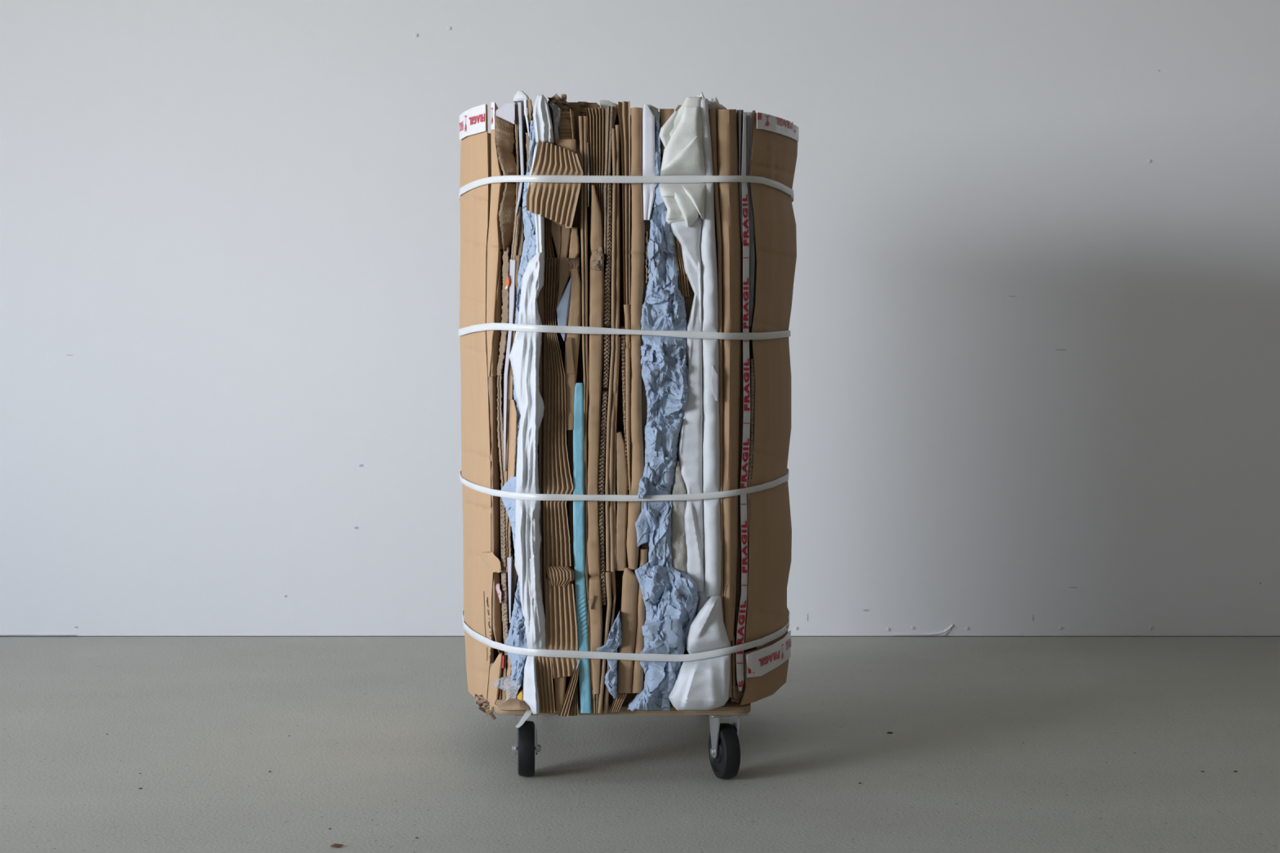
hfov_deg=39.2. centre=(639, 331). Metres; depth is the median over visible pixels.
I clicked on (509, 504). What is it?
paper
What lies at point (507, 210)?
cardboard sheet
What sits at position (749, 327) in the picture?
box
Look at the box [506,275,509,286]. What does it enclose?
scrap
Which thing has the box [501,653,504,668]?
paper scrap
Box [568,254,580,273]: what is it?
cardboard sheet
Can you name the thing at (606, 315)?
cardboard sheet
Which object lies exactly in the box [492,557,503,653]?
cardboard sheet
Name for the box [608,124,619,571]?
cardboard sheet
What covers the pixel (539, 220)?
sheet
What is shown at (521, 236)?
cardboard sheet
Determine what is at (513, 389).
paper
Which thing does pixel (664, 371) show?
paper
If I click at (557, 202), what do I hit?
cardboard
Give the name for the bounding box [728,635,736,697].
cardboard sheet
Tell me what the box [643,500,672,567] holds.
paper
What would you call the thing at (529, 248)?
paper
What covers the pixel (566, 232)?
cardboard sheet
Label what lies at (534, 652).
strap
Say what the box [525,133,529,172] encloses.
cardboard sheet
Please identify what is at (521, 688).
paper
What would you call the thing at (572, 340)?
cardboard sheet
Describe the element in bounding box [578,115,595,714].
cardboard sheet
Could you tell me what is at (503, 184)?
cardboard sheet
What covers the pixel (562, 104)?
cardboard sheet
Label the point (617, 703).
cardboard sheet
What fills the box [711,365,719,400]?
paper scrap
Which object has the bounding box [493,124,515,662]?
cardboard sheets
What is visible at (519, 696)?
paper scrap
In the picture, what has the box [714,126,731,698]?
box
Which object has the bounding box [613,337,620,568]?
cardboard sheet
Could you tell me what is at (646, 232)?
cardboard sheet
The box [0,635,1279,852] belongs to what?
floor
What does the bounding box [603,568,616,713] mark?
cardboard sheet
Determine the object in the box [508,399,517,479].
cardboard sheet
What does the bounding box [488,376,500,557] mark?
cardboard sheet
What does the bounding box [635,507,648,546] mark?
paper
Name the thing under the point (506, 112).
paper sheet
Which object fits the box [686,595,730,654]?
sheet
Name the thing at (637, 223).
cardboard sheet
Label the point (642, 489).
paper
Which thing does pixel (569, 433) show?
cardboard sheet
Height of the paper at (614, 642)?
0.160 m
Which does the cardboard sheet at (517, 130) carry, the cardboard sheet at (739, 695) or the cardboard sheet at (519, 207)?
the cardboard sheet at (519, 207)
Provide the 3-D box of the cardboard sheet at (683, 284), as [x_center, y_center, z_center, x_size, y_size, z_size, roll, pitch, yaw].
[0.077,-0.125,3.329,0.027,0.121,0.056,0,0,0]
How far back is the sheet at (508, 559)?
3.35 m
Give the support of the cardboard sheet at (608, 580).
on the dolly
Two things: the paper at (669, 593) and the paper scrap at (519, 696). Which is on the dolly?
the paper at (669, 593)
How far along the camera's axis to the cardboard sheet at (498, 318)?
3.40 m
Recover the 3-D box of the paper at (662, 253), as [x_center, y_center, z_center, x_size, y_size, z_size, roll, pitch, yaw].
[0.044,-0.232,3.345,0.072,0.352,0.132,0,0,0]
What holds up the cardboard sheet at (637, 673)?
on the paper at (669, 593)
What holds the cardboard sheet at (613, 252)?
on the cardboard sheet at (608, 580)
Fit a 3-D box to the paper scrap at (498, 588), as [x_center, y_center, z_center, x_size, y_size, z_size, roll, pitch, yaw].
[-0.265,0.491,3.377,0.010,0.035,0.033,0,0,-16]
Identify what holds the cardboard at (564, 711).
on the dolly
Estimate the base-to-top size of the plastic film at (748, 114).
0.399 m
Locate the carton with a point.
(766, 666)
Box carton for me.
[739,630,791,705]
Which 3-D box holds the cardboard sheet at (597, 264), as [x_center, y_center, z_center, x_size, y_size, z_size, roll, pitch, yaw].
[-0.078,-0.134,3.312,0.025,0.046,0.037,0,0,0]
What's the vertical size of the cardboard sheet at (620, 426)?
1.112 m
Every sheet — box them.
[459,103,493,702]
[478,551,501,573]
[486,102,502,376]
[487,650,503,711]
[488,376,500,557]
[489,251,503,376]
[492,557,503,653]
[493,111,516,175]
[494,103,515,124]
[497,182,507,250]
[497,247,511,375]
[497,374,505,488]
[497,651,506,701]
[497,697,529,710]
[498,182,516,251]
[500,497,506,567]
[501,567,509,655]
[503,259,515,471]
[505,375,512,483]
[505,508,512,572]
[505,655,511,699]
[506,551,514,622]
[507,255,520,399]
[508,252,546,649]
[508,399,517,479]
[508,556,517,631]
[511,103,520,260]
[511,206,520,260]
[513,90,528,107]
[515,102,526,215]
[516,206,524,262]
[523,99,529,136]
[523,655,539,714]
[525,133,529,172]
[526,98,533,124]
[527,138,538,213]
[533,94,554,144]
[534,213,544,253]
[537,285,545,324]
[538,332,547,619]
[542,257,558,325]
[544,217,555,260]
[547,93,574,120]
[547,102,581,229]
[549,220,561,258]
[554,139,575,152]
[554,676,566,711]
[555,257,570,310]
[558,111,574,139]
[559,226,571,257]
[560,93,566,100]
[564,268,581,430]
[566,429,575,598]
[568,227,579,258]
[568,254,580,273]
[568,682,578,716]
[569,108,573,139]
[577,101,599,115]
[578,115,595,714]
[585,106,606,222]
[586,185,604,694]
[591,246,604,271]
[591,689,599,714]
[597,567,611,713]
[598,182,612,604]
[600,99,618,116]
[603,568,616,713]
[603,691,636,704]
[604,106,613,256]
[604,128,616,571]
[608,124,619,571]
[609,693,626,712]
[612,102,617,128]
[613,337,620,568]
[615,116,641,683]
[615,429,627,570]
[616,561,638,693]
[617,101,630,348]
[620,326,629,489]
[623,304,631,495]
[626,106,644,569]
[631,546,647,693]
[640,217,650,562]
[644,231,648,283]
[648,104,658,127]
[658,97,706,226]
[659,108,674,159]
[668,654,730,711]
[670,216,704,591]
[671,459,687,573]
[675,235,688,297]
[680,245,694,324]
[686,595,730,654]
[696,591,709,614]
[697,91,727,114]
[700,97,721,597]
[708,108,724,622]
[716,109,741,640]
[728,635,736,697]
[729,684,743,702]
[733,110,743,684]
[735,114,750,691]
[743,493,750,643]
[744,111,798,643]
[746,358,755,487]
[749,110,755,175]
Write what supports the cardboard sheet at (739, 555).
on the cardboard sheet at (739, 695)
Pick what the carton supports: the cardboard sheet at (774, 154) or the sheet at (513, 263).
the cardboard sheet at (774, 154)
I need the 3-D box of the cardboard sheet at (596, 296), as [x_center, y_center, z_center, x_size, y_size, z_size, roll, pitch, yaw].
[-0.083,0.199,3.352,0.031,0.940,0.121,0,0,-2]
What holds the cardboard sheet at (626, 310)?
on the cardboard sheet at (637, 223)
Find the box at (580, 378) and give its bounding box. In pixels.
[568,121,589,698]
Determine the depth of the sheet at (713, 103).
3.35 m
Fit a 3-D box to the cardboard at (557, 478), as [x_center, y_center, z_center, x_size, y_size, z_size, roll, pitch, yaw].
[-0.150,0.214,3.347,0.055,0.436,0.102,0,0,0]
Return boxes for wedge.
[556,277,571,341]
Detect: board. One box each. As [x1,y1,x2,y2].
[573,382,591,713]
[642,104,655,220]
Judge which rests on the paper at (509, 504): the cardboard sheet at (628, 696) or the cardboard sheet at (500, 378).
the cardboard sheet at (500, 378)
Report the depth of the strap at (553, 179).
3.29 m
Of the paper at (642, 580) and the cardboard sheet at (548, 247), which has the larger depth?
the cardboard sheet at (548, 247)
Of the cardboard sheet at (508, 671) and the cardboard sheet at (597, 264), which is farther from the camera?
the cardboard sheet at (508, 671)
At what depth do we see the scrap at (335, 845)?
2.92 m
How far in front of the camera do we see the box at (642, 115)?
3.40 m
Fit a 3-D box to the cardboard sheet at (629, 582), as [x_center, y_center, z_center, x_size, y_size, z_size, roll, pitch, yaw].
[-0.024,0.550,3.351,0.041,0.233,0.104,0,0,0]
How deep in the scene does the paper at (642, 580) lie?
3.29 m
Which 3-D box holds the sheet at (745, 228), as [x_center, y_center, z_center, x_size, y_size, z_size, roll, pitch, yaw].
[0.191,0.131,3.370,0.028,1.068,0.115,0,0,0]
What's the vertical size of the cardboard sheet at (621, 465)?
0.256 m
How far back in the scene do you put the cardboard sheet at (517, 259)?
3.34 m
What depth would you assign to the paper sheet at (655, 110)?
3.31 m
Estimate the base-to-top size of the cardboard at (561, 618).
0.185 m
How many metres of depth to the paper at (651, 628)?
3.27 m
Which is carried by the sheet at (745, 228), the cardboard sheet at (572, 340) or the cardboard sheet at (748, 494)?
the cardboard sheet at (748, 494)
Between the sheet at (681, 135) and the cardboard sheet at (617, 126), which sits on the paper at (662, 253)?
the sheet at (681, 135)
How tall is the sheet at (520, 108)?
0.210 m
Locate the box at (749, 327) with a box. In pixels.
[742,185,756,702]
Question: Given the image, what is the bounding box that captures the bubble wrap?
[492,675,519,702]
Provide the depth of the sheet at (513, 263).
3.35 m
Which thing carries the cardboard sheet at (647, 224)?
on the paper at (669, 593)
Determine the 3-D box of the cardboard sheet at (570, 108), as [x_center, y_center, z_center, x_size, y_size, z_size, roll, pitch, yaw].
[-0.126,-0.383,3.326,0.008,0.056,0.037,0,0,0]
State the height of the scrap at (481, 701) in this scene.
0.040 m
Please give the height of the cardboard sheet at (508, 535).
0.142 m
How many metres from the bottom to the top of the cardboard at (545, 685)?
0.105 m
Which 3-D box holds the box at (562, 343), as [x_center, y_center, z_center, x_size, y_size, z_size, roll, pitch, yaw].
[-0.164,0.145,3.699,0.055,1.112,0.602,0,0,0]
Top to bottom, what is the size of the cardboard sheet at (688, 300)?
0.182 m
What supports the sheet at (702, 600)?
on the sheet at (707, 632)
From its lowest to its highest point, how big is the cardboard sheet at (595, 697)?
0.045 m
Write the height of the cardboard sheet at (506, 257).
0.241 m
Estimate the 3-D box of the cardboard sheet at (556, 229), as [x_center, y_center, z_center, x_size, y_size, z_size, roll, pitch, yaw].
[-0.155,-0.172,3.354,0.023,0.075,0.094,0,0,0]
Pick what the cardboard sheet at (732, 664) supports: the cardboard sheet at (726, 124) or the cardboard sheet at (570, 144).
the cardboard sheet at (726, 124)
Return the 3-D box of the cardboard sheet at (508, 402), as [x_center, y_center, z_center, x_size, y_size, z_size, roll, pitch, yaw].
[-0.245,0.183,3.398,0.016,0.205,0.105,0,0,0]
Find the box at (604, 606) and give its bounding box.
[589,122,616,698]
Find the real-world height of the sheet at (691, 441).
0.692 m
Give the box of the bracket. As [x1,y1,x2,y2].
[515,709,532,728]
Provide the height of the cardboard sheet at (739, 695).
0.034 m
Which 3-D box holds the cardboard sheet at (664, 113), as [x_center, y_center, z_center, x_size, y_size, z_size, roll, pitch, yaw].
[0.050,-0.347,3.358,0.027,0.132,0.089,0,0,0]
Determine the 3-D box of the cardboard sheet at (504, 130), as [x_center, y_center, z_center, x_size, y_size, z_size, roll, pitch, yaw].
[-0.252,-0.352,3.378,0.041,0.124,0.041,0,0,-27]
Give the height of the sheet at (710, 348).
0.920 m
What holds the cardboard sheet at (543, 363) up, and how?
on the cardboard at (545, 685)
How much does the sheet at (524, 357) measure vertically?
0.734 m
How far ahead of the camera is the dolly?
3.35 m
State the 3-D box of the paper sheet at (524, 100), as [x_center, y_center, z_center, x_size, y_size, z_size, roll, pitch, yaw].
[-0.210,-0.396,3.325,0.012,0.069,0.023,0,0,0]
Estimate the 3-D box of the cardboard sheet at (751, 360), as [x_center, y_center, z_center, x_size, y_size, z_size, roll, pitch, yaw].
[0.206,0.175,3.392,0.019,0.248,0.118,0,0,0]
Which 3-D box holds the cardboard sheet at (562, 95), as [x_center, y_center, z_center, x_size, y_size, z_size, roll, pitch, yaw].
[-0.142,-0.438,3.367,0.011,0.012,0.034,0,0,0]
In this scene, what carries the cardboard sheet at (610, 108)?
on the cardboard sheet at (606, 315)
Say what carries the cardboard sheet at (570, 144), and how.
on the cardboard at (557, 202)
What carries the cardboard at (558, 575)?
on the cardboard at (561, 618)
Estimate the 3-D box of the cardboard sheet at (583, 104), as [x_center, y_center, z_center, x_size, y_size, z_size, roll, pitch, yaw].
[-0.097,-0.418,3.379,0.047,0.027,0.047,0,0,0]
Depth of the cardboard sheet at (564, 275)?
3.31 m
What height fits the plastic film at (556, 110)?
0.070 m
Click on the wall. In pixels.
(1034, 322)
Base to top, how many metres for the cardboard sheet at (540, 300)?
0.080 m
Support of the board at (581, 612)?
on the dolly
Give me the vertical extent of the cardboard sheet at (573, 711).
0.062 m
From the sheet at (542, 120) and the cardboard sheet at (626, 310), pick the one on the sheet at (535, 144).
the sheet at (542, 120)
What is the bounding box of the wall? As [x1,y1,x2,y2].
[0,0,1279,635]
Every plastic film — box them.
[550,103,560,141]
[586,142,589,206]
[737,110,742,242]
[742,111,755,326]
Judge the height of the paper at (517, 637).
0.218 m
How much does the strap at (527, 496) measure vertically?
0.025 m
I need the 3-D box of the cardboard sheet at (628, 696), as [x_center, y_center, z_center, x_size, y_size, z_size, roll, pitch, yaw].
[-0.030,0.691,3.372,0.078,0.038,0.049,0,0,0]
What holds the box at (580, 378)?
on the dolly
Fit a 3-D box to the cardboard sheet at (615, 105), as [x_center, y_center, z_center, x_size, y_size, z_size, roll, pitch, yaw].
[-0.048,-0.392,3.354,0.013,0.061,0.088,0,0,0]
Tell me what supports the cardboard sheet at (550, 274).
on the cardboard at (557, 478)
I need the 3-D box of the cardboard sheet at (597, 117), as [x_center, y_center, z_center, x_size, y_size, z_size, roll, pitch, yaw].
[-0.080,-0.297,3.350,0.042,0.235,0.089,0,0,0]
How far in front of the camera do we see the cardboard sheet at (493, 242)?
3.39 m
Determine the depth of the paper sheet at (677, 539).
3.30 m
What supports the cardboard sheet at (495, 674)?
on the dolly
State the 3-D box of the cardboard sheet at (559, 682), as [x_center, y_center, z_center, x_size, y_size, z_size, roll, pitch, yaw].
[-0.147,0.664,3.353,0.023,0.073,0.091,0,0,0]
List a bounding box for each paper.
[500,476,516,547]
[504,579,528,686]
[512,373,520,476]
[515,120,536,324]
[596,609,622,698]
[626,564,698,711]
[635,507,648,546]
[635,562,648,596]
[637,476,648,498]
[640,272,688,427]
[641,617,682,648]
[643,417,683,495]
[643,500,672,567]
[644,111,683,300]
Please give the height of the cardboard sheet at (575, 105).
0.236 m
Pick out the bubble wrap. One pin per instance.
(504, 683)
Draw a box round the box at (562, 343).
[552,240,569,694]
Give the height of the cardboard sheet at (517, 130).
0.296 m
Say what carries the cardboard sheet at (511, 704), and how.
on the dolly
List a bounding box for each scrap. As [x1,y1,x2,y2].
[329,843,343,847]
[474,693,496,719]
[495,583,502,603]
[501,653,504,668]
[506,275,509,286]
[516,689,523,699]
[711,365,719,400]
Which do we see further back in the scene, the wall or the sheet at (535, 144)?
the wall
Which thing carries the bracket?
attached to the dolly
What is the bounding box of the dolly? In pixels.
[494,696,751,779]
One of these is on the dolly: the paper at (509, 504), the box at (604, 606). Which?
the box at (604, 606)
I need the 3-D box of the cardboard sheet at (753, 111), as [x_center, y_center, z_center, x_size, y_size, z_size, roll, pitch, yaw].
[0.208,-0.348,3.384,0.013,0.130,0.099,0,0,0]
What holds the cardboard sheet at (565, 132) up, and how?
on the cardboard sheet at (570, 108)
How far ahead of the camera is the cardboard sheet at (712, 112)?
3.31 m
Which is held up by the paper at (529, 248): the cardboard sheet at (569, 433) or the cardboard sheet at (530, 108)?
the cardboard sheet at (530, 108)
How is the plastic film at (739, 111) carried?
attached to the sheet at (745, 228)
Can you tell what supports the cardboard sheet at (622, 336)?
on the cardboard sheet at (626, 310)
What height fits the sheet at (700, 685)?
0.102 m
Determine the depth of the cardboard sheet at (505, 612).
3.37 m
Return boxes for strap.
[457,323,791,339]
[458,175,794,202]
[459,467,789,501]
[462,607,789,661]
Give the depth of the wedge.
3.30 m
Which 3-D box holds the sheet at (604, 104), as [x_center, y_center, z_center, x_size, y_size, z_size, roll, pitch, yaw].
[-0.057,-0.423,3.489,0.039,0.032,0.215,0,0,0]
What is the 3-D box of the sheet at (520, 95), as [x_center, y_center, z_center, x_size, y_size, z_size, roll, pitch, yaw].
[-0.221,-0.440,3.401,0.034,0.021,0.131,0,0,0]
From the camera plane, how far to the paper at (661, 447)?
3.29 m
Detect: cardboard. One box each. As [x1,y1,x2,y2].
[526,140,583,227]
[535,656,555,712]
[543,332,573,566]
[546,565,573,586]
[546,577,579,679]
[558,667,578,716]
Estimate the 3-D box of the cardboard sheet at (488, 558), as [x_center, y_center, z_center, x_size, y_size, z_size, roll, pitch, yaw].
[-0.288,0.435,3.427,0.014,0.039,0.143,0,0,-20]
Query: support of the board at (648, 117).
on the cardboard sheet at (647, 224)
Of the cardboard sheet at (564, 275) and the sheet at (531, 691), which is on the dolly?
the sheet at (531, 691)
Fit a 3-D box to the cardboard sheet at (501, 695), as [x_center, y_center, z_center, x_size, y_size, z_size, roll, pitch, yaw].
[-0.261,0.663,3.428,0.021,0.110,0.116,0,0,0]
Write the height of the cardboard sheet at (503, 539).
0.131 m
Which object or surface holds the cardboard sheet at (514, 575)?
on the paper at (517, 637)
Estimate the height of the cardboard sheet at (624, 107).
0.456 m
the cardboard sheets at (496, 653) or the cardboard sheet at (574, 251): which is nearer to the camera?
the cardboard sheet at (574, 251)

